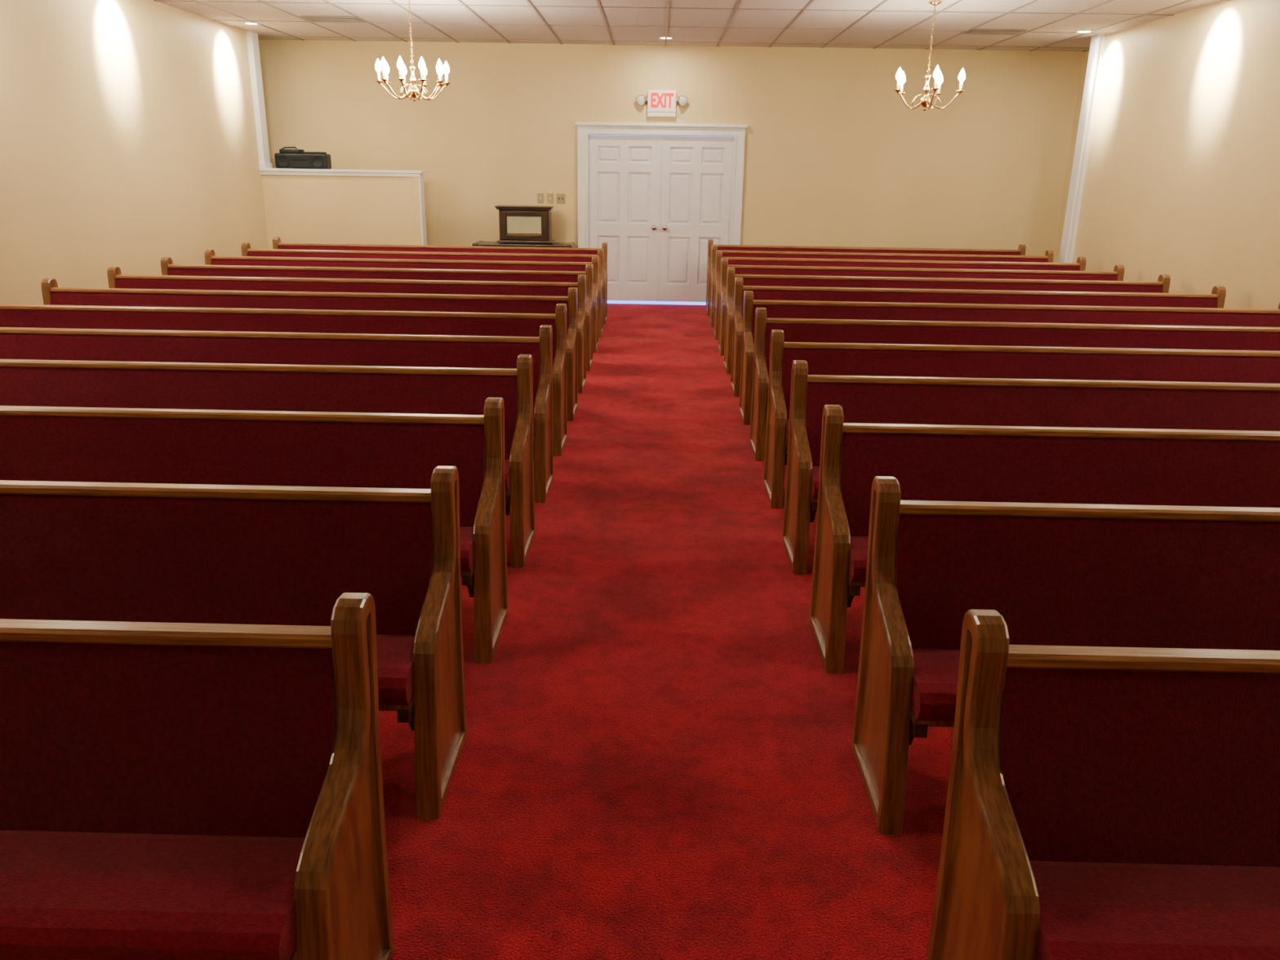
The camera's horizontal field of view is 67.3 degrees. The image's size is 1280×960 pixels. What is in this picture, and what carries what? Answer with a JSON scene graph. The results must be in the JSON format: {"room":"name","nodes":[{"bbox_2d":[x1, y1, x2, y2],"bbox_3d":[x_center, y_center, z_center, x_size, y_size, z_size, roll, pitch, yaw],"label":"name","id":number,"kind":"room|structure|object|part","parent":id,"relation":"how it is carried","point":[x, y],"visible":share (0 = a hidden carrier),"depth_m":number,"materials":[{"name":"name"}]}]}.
{"room":"house of worship","nodes":[
{"label":"house of worship","id":0,"kind":"room"},
{"bbox_2d":[0,0,268,304],"bbox_3d":[-4.589,-1.283,4.191,0.150,3.030,14.600,1,18,1],"label":"wall","id":1,"kind":"structure","parent":0,"point":[128,139],"depth_m":8.15,"materials":[{"name":"paint"}]},
{"bbox_2d":[245,31,272,168],"bbox_3d":[-4.413,-4.311,10.955,0.235,1.445,0.210,1,18,1],"label":"trim","id":2,"kind":"structure","parent":1,"relation":"attached to","point":[251,37],"depth_m":10.91,"materials":[{"name":"paint"}]},
{"bbox_2d":[261,174,415,248],"bbox_3d":[-4.209,-2.855,11.434,3.130,1.555,0.160,1,18,1],"label":"wall","id":3,"kind":"structure","parent":0,"point":[299,209],"depth_m":11.24,"materials":[{"name":"paint"}]},
{"bbox_2d":[259,168,428,177],"bbox_3d":[-3.546,-3.597,11.252,2.070,0.070,0.365,1,18,1],"label":"trim","id":4,"kind":"structure","parent":3,"relation":"attached to","point":[394,173],"depth_m":11.09,"materials":[{"name":"white wood"}]},
{"bbox_2d":[274,146,331,168],"bbox_3d":[-3.929,-3.753,11.207,0.600,0.243,0.208,1,18,-1],"label":"boombox","id":5,"kind":"object","parent":4,"relation":"on","point":[295,158],"visible":0.99,"depth_m":11.12,"materials":[{"name":"black plastic"}]},
{"bbox_2d":[411,173,426,244],"bbox_3d":[-2.596,-2.821,11.410,0.096,1.555,0.180,1,18,1],"label":"trim","id":6,"kind":"structure","parent":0,"point":[418,188],"depth_m":11.24,"materials":[{"name":"white wood"}]},
{"bbox_2d":[378,303,954,959],"bbox_3d":[-0.449,0.106,5.185,11.220,0.100,16.080,1,18,1],"label":"floor","id":7,"kind":"structure","parent":0,"point":[656,761],"depth_m":2.91,"materials":[{"name":"red carpet"}]},
{"bbox_2d":[0,592,394,959],"bbox_3d":[-2.414,0.655,1.852,3.750,0.856,0.490,1,18,1],"label":"pew","id":8,"kind":"object","parent":7,"relation":"on","point":[169,791],"visible":1,"depth_m":1.85,"materials":[{"name":"brown wood"}]},
{"bbox_2d":[0,466,466,819],"bbox_3d":[-2.399,0.393,2.659,3.750,0.856,0.490,1,18,1],"label":"pew","id":9,"kind":"object","parent":7,"relation":"on","point":[126,552],"visible":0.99,"depth_m":2.67,"materials":[{"name":"brown wood"}]},
{"bbox_2d":[0,397,508,663],"bbox_3d":[-2.384,0.131,3.467,3.750,0.856,0.490,1,18,1],"label":"pew","id":10,"kind":"object","parent":7,"relation":"on","point":[37,443],"visible":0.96,"depth_m":3.48,"materials":[{"name":"brown wood"}]},
{"bbox_2d":[0,354,534,567],"bbox_3d":[-2.369,-0.131,4.274,3.750,0.856,0.490,1,18,1],"label":"pew","id":11,"kind":"object","parent":7,"relation":"on","point":[23,382],"visible":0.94,"depth_m":4.29,"materials":[{"name":"brown wood"}]},
{"bbox_2d":[0,324,553,502],"bbox_3d":[-2.353,-0.393,5.082,3.750,0.856,0.490,1,18,1],"label":"pew","id":12,"kind":"object","parent":7,"relation":"on","point":[15,343],"visible":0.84,"depth_m":5.10,"materials":[{"name":"brown wood"}]},
{"bbox_2d":[0,303,567,456],"bbox_3d":[-2.338,-0.655,5.889,3.750,0.856,0.490,1,18,1],"label":"pew","id":13,"kind":"object","parent":7,"relation":"on","point":[34,316],"visible":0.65,"depth_m":5.91,"materials":[{"name":"red fabric"}]},
{"bbox_2d":[40,278,577,421],"bbox_3d":[-2.323,-0.918,6.696,3.750,0.856,0.490,1,18,1],"label":"pew","id":14,"kind":"object","parent":7,"relation":"on","point":[52,295],"visible":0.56,"depth_m":6.72,"materials":[{"name":"brown wood"}]},
{"bbox_2d":[106,266,586,393],"bbox_3d":[-2.308,-1.180,7.504,3.750,0.856,0.490,1,18,1],"label":"pew","id":15,"kind":"object","parent":7,"relation":"on","point":[116,279],"visible":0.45,"depth_m":7.53,"materials":[{"name":"brown wood"}]},
{"bbox_2d":[160,257,593,371],"bbox_3d":[-2.293,-1.442,8.311,3.750,0.856,0.490,1,18,1],"label":"pew","id":16,"kind":"object","parent":7,"relation":"on","point":[167,268],"visible":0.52,"depth_m":8.33,"materials":[{"name":"brown wood"}]},
{"bbox_2d":[204,248,599,352],"bbox_3d":[-2.278,-1.704,9.118,3.750,0.856,0.490,1,18,1],"label":"pew","id":17,"kind":"object","parent":7,"relation":"on","point":[211,259],"visible":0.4,"depth_m":9.14,"materials":[{"name":"brown wood"}]},
{"bbox_2d":[241,242,603,337],"bbox_3d":[-2.263,-1.966,9.926,3.750,0.856,0.490,1,18,1],"label":"pew","id":18,"kind":"object","parent":7,"relation":"on","point":[246,251],"visible":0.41,"depth_m":9.95,"materials":[{"name":"brown wood"}]},
{"bbox_2d":[272,236,607,324],"bbox_3d":[-2.247,-2.228,10.733,3.750,0.856,0.490,1,18,1],"label":"pew","id":19,"kind":"object","parent":7,"relation":"on","point":[277,244],"visible":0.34,"depth_m":10.76,"materials":[{"name":"brown wood"}]},
{"bbox_2d":[471,240,574,247],"bbox_3d":[-1.415,-2.530,11.845,1.200,0.768,0.460,1,18,1],"label":"console table","id":20,"kind":"object","parent":7,"relation":"on","point":[482,243],"visible":0.14,"depth_m":11.54,"materials":[{"name":"brown wood"}]},
{"bbox_2d":[494,204,555,244],"bbox_3d":[-1.386,-3.095,11.645,0.680,0.430,0.340,1,18,1],"label":"display cabinet","id":21,"kind":"object","parent":20,"relation":"on","point":[518,224],"visible":1,"depth_m":11.52,"materials":[{"name":"brown wood"}]},
{"bbox_2d":[705,239,1026,315],"bbox_3d":[2.697,-2.387,11.466,3.780,0.856,0.490,1,18,1],"label":"pew","id":22,"kind":"object","parent":7,"relation":"on","point":[1021,250],"visible":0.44,"depth_m":11.49,"materials":[{"name":"brown wood"}]},
{"bbox_2d":[709,244,1053,326],"bbox_3d":[2.682,-2.125,10.659,3.780,0.856,0.490,1,18,1],"label":"pew","id":23,"kind":"object","parent":7,"relation":"on","point":[1049,255],"visible":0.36,"depth_m":10.68,"materials":[{"name":"brown wood"}]},
{"bbox_2d":[713,250,1086,340],"bbox_3d":[2.667,-1.863,9.851,3.780,0.856,0.490,1,18,1],"label":"pew","id":24,"kind":"object","parent":7,"relation":"on","point":[1080,265],"visible":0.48,"depth_m":9.88,"materials":[{"name":"brown wood"}]},
{"bbox_2d":[718,257,1124,355],"bbox_3d":[2.652,-1.601,9.044,3.780,0.856,0.490,1,18,1],"label":"pew","id":25,"kind":"object","parent":7,"relation":"on","point":[1117,274],"visible":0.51,"depth_m":9.07,"materials":[{"name":"brown wood"}]},
{"bbox_2d":[723,266,1170,373],"bbox_3d":[2.636,-1.339,8.236,3.780,0.856,0.490,1,18,1],"label":"pew","id":26,"kind":"object","parent":7,"relation":"on","point":[1162,285],"visible":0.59,"depth_m":8.26,"materials":[{"name":"brown wood"}]},
{"bbox_2d":[730,277,1226,396],"bbox_3d":[2.621,-1.077,7.429,3.780,0.856,0.490,1,18,1],"label":"pew","id":27,"kind":"object","parent":7,"relation":"on","point":[1216,299],"visible":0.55,"depth_m":7.45,"materials":[{"name":"brown wood"}]},
{"bbox_2d":[738,290,1279,424],"bbox_3d":[2.606,-0.815,6.622,3.780,0.856,0.490,1,18,1],"label":"pew","id":28,"kind":"object","parent":7,"relation":"on","point":[1218,317],"visible":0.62,"depth_m":6.65,"materials":[{"name":"brown wood"}]},
{"bbox_2d":[749,307,1279,461],"bbox_3d":[2.591,-0.552,5.814,3.780,0.856,0.490,1,18,1],"label":"pew","id":29,"kind":"object","parent":7,"relation":"on","point":[795,330],"visible":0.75,"depth_m":5.84,"materials":[{"name":"red fabric"}]},
{"bbox_2d":[763,329,1279,508],"bbox_3d":[2.576,-0.290,5.007,3.780,0.856,0.490,1,18,1],"label":"pew","id":30,"kind":"object","parent":7,"relation":"on","point":[822,358],"visible":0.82,"depth_m":5.04,"materials":[{"name":"brown wood"}]},
{"bbox_2d":[782,360,1279,574],"bbox_3d":[2.561,-0.028,4.199,3.780,0.856,0.490,1,18,1],"label":"pew","id":31,"kind":"object","parent":7,"relation":"on","point":[865,399],"visible":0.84,"depth_m":4.23,"materials":[{"name":"brown wood"}]},
{"bbox_2d":[808,404,1279,673],"bbox_3d":[2.546,0.234,3.392,3.780,0.856,0.490,1,18,1],"label":"pew","id":32,"kind":"object","parent":7,"relation":"on","point":[928,462],"visible":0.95,"depth_m":3.43,"materials":[{"name":"brown wood"}]},
{"bbox_2d":[851,475,1279,835],"bbox_3d":[2.530,0.496,2.585,3.780,0.856,0.490,1,18,1],"label":"pew","id":33,"kind":"object","parent":7,"relation":"on","point":[1079,575],"visible":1,"depth_m":2.62,"materials":[{"name":"red fabric"}]},
{"bbox_2d":[926,608,1279,959],"bbox_3d":[2.515,0.758,1.777,3.780,0.856,0.490,1,18,1],"label":"pew","id":34,"kind":"object","parent":7,"relation":"on","point":[1103,802],"visible":1,"depth_m":1.82,"materials":[{"name":"red fabric"}]},
{"bbox_2d":[257,39,1084,262],"bbox_3d":[-0.216,-3.701,11.847,11.070,3.030,0.150,1,18,1],"label":"wall","id":35,"kind":"structure","parent":0,"point":[834,156],"depth_m":11.57,"materials":[{"name":"paint"}]},
{"bbox_2d":[537,193,543,203],"bbox_3d":[-1.226,-3.471,11.852,0.080,0.120,0.018,1,18,1],"label":"light switch","id":36,"kind":"object","parent":35,"relation":"attached to","point":[540,196],"visible":1,"depth_m":11.85,"materials":[{"name":"beige plastic"}]},
{"bbox_2d":[546,193,553,203],"bbox_3d":[-1.106,-3.469,11.851,0.080,0.120,0.018,1,18,1],"label":"light switch","id":37,"kind":"object","parent":35,"relation":"attached to","point":[549,196],"visible":1,"depth_m":11.85,"materials":[{"name":"beige plastic"}]},
{"bbox_2d":[556,193,565,204],"bbox_3d":[-0.976,-3.466,11.849,0.110,0.120,0.018,1,18,1],"label":"light switch","id":38,"kind":"object","parent":35,"relation":"attached to","point":[561,198],"visible":1,"depth_m":11.85,"materials":[{"name":"beige plastic"}]},
{"bbox_2d":[588,134,660,301],"bbox_3d":[-0.203,-3.222,11.927,0.884,1.982,0.114,1,18,1],"label":"door","id":39,"kind":"structure","parent":35,"relation":"in","point":[624,171],"depth_m":11.91,"materials":[{"name":"paint"}]},
{"bbox_2d":[657,136,662,301],"bbox_3d":[0.241,-3.213,11.933,0.024,1.976,0.012,1,18,1],"label":"trim","id":40,"kind":"structure","parent":35,"relation":"in","point":[660,145],"depth_m":11.91,"materials":[{"name":"white wood"}]},
{"bbox_2d":[575,122,747,248],"bbox_3d":[0.242,-3.267,11.934,2.070,2.165,0.175,1,18,1],"label":"door frame","id":41,"kind":"structure","parent":35,"relation":"attached to","point":[584,129],"depth_m":11.61,"materials":[{"name":"white wood"}]},
{"bbox_2d":[635,89,688,117],"bbox_3d":[0.260,-4.480,11.446,0.616,0.295,0.122,1,18,1],"label":"exit sign","id":42,"kind":"object","parent":35,"relation":"attached to","point":[660,103],"visible":1,"depth_m":11.44,"materials":[{"name":"white plastic"}]},
{"bbox_2d":[604,134,724,305],"bbox_3d":[0.241,-3.215,11.991,1.810,2.030,0.010,1,18,1],"label":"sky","id":43,"kind":"structure","parent":35,"relation":"in","point":[608,301],"depth_m":12.29,"materials":[{"name":"white"}]},
{"bbox_2d":[658,136,733,302],"bbox_3d":[0.684,-3.204,11.916,0.884,1.982,0.114,1,18,1],"label":"door","id":44,"kind":"structure","parent":35,"relation":"in","point":[697,171],"depth_m":11.89,"materials":[{"name":"paint"}]},
{"bbox_2d":[157,0,1222,51],"bbox_3d":[-0.405,-2.801,4.004,11.220,0.100,15.630,1,18,1],"label":"ceiling","id":45,"kind":"structure","parent":0,"point":[498,15],"depth_m":9.35,"materials":[{"name":"tile"}]},
{"bbox_2d":[243,22,260,25],"bbox_3d":[-4.053,-4.765,10.043,0.176,0.008,0.176,1,18,1],"label":"recessed light","id":46,"kind":"object","parent":45,"relation":"in","point":[244,23],"visible":1,"depth_m":10.04,"materials":[{"name":"white plastic"}]},
{"bbox_2d":[300,15,365,22],"bbox_3d":[-3.061,-4.600,9.605,0.560,0.020,0.300,1,18,1],"label":"ceiling vent","id":47,"kind":"object","parent":45,"relation":"in","point":[311,18],"depth_m":9.53,"materials":[{"name":"white metal"}]},
{"bbox_2d":[374,0,450,101],"bbox_3d":[-1.993,-3.754,8.388,0.639,0.845,0.648,1,18,1],"label":"chandelier","id":48,"kind":"object","parent":45,"relation":"hanging from","point":[413,92],"visible":1,"depth_m":8.41,"materials":[{"name":"gold metal"}]},
{"bbox_3d":[-1.990,-3.899,8.341,0.016,0.500,0.017,-16,24,-42],"label":"chain","id":49,"kind":"part","parent":48,"relation":"part of","materials":[{"name":"gold metal"}]},
{"bbox_2d":[657,36,674,39],"bbox_3d":[0.289,-4.895,10.656,0.176,0.008,0.176,1,18,1],"label":"recessed light","id":50,"kind":"object","parent":45,"relation":"in","point":[660,37],"visible":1,"depth_m":10.64,"materials":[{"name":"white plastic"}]},
{"bbox_2d":[153,0,1194,52],"bbox_3d":[-0.405,-2.752,4.019,10.921,0.010,15.330,1,18,1],"label":"grid","id":51,"kind":"object","parent":45,"relation":"attached to","point":[668,7],"visible":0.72,"depth_m":9.53,"materials":[{"name":"metal"}]},
{"bbox_2d":[893,0,965,111],"bbox_3d":[2.484,-3.616,8.215,0.604,0.865,0.578,1,18,1],"label":"chandelier","id":52,"kind":"object","parent":45,"relation":"hanging from","point":[925,101],"visible":1,"depth_m":8.27,"materials":[{"name":"gold metal"}]},
{"bbox_3d":[2.486,-3.769,8.194,0.016,0.520,0.017,-16,24,-42],"label":"chain","id":53,"kind":"part","parent":52,"relation":"part of","materials":[{"name":"gold metal"}]},
{"bbox_2d":[961,28,1026,35],"bbox_3d":[3.592,-4.545,9.761,0.560,0.020,0.300,1,18,1],"label":"ceiling vent","id":54,"kind":"object","parent":45,"relation":"in","point":[975,31],"depth_m":9.69,"materials":[{"name":"white metal"}]},
{"bbox_2d":[1075,30,1093,33],"bbox_3d":[4.470,-4.511,9.682,0.176,0.008,0.176,1,18,1],"label":"recessed light","id":55,"kind":"object","parent":45,"relation":"in","point":[1079,31],"visible":1,"depth_m":9.66,"materials":[{"name":"white plastic"}]},
{"bbox_2d":[1053,50,1088,262],"bbox_3d":[5.117,-3.327,10.959,0.370,3.030,1.580,1,18,1],"label":"wall","id":56,"kind":"structure","parent":0,"point":[1086,55],"depth_m":11.53,"materials":[{"name":"paint"}]},
{"bbox_2d":[1071,0,1279,309],"bbox_3d":[4.722,-0.989,3.744,0.150,3.030,13.900,1,18,1],"label":"wall","id":57,"kind":"structure","parent":0,"point":[1182,181],"depth_m":8.26,"materials":[{"name":"paint"}]},
{"bbox_2d":[1058,34,1106,262],"bbox_3d":[4.807,-3.155,10.416,0.250,3.030,0.170,1,18,1],"label":"trim","id":58,"kind":"structure","parent":57,"relation":"attached to","point":[1096,51],"depth_m":10.25,"materials":[{"name":"paint"}]}
]}

